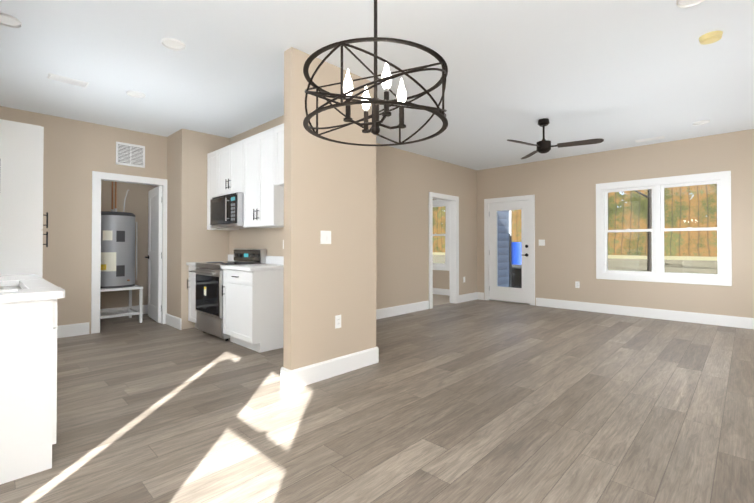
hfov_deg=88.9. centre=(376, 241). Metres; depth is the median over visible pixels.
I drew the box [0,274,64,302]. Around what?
countertop
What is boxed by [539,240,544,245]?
switch plate
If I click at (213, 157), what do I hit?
upper cabinet
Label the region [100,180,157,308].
wall
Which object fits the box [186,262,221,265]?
countertop
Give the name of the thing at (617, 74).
ceiling
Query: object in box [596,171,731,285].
living room window
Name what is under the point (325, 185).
wall
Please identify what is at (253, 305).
base cabinet
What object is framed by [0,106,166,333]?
wall
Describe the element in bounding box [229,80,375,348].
wall
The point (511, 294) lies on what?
back door
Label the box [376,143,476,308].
wall
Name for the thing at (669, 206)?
backdrop
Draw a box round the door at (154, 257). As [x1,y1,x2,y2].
[145,186,161,322]
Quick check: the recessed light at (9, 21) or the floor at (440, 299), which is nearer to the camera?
the recessed light at (9, 21)
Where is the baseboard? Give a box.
[56,288,753,389]
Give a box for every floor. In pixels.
[0,299,753,502]
[433,294,449,305]
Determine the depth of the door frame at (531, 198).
7.59 m
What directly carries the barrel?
on the ground
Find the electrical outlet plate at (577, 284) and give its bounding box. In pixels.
[575,281,579,287]
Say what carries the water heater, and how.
on the floor at (480, 401)
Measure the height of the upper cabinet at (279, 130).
0.650 m
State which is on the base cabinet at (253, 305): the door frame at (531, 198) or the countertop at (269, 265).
the countertop at (269, 265)
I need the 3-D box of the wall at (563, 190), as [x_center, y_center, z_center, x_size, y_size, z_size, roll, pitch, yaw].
[2.618,-0.148,7.841,9.640,2.750,0.140,-1,-1,44]
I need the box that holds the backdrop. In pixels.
[433,184,716,260]
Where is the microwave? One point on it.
(226, 210)
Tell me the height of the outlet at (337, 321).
0.115 m
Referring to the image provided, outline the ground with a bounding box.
[433,255,717,273]
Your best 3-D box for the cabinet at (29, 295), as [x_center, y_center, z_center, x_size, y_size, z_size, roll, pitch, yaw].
[-2.616,-0.123,2.583,2.220,2.600,0.714,-1,-1,44]
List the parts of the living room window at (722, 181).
glass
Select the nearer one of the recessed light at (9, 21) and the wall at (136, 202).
the recessed light at (9, 21)
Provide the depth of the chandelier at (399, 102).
1.57 m
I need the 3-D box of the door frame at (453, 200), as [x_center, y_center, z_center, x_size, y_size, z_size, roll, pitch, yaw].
[1.233,0.162,7.355,0.160,2.120,0.980,-1,-1,44]
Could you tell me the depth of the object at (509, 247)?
7.72 m
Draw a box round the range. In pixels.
[192,248,266,340]
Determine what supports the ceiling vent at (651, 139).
in the ceiling
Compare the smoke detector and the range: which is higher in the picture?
the smoke detector
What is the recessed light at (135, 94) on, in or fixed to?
in the ceiling
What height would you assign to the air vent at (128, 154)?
0.310 m
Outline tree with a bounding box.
[635,189,651,270]
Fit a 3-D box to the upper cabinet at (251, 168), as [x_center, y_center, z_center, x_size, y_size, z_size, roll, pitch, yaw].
[-1.282,-0.719,4.610,0.829,1.090,0.324,-1,-1,44]
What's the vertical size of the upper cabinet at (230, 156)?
0.654 m
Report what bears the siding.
on the ground
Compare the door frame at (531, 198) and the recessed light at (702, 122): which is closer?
the recessed light at (702, 122)
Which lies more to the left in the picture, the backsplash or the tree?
the backsplash
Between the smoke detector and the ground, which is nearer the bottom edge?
the ground
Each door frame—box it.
[91,171,166,333]
[429,192,458,308]
[484,195,534,305]
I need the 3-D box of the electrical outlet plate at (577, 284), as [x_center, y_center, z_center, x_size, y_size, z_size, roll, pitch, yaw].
[3.559,0.767,6.821,0.070,0.115,0.008,-1,-1,44]
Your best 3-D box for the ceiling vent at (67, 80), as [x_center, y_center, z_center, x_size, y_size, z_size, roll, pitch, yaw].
[-2.990,-1.556,3.721,0.150,0.012,0.300,-1,-1,44]
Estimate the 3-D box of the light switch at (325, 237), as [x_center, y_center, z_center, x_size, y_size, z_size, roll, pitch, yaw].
[-0.441,-0.036,3.329,0.010,0.115,0.116,-1,-1,44]
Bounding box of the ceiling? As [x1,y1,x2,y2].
[0,0,753,169]
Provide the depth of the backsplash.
4.83 m
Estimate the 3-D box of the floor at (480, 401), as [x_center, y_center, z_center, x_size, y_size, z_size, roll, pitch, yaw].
[-0.238,1.228,4.873,9.640,0.060,8.360,-1,-1,44]
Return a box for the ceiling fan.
[507,118,603,158]
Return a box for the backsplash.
[226,254,283,265]
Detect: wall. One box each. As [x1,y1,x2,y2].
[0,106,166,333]
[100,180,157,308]
[167,129,229,328]
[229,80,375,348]
[283,47,366,369]
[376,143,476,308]
[433,129,753,317]
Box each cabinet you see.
[0,119,64,484]
[187,264,241,328]
[207,149,238,229]
[219,140,242,195]
[222,270,283,352]
[243,127,283,227]
[275,123,283,186]
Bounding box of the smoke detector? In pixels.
[699,31,722,44]
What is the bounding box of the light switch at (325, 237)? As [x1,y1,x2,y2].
[320,231,330,243]
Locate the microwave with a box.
[210,192,244,228]
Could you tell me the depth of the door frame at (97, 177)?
5.07 m
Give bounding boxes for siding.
[497,210,511,286]
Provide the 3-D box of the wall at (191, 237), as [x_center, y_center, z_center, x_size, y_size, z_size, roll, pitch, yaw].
[-2.653,-0.169,5.697,0.600,2.750,0.670,-1,-1,44]
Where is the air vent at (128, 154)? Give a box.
[116,141,144,167]
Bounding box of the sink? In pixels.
[0,287,17,292]
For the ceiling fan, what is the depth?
4.81 m
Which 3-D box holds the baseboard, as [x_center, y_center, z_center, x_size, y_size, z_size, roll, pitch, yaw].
[-0.245,1.122,4.867,9.400,0.152,8.100,-1,-1,44]
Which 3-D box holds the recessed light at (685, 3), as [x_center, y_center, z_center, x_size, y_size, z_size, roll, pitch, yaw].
[2.038,-1.571,2.477,0.171,0.024,0.171,-1,-1,44]
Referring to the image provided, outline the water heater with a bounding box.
[100,181,142,322]
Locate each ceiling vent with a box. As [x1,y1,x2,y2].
[47,73,88,87]
[635,136,664,142]
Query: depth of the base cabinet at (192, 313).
5.22 m
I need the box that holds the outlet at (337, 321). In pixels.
[335,315,340,328]
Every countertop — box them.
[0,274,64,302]
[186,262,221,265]
[222,262,283,269]
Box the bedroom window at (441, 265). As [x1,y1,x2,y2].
[433,200,448,270]
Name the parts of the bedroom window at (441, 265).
glass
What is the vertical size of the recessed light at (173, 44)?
0.024 m
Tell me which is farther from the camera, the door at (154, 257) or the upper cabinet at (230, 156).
the door at (154, 257)
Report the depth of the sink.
1.93 m
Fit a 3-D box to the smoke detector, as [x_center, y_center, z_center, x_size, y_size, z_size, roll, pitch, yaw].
[2.547,-1.550,2.931,0.140,0.040,0.140,-1,-1,44]
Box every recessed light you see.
[0,13,21,27]
[126,90,144,97]
[161,38,184,50]
[676,0,704,7]
[693,120,709,124]
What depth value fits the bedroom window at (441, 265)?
8.81 m
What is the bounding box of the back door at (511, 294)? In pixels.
[489,200,529,302]
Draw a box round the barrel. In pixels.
[511,242,521,287]
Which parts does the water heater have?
tank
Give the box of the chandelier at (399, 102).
[303,0,447,145]

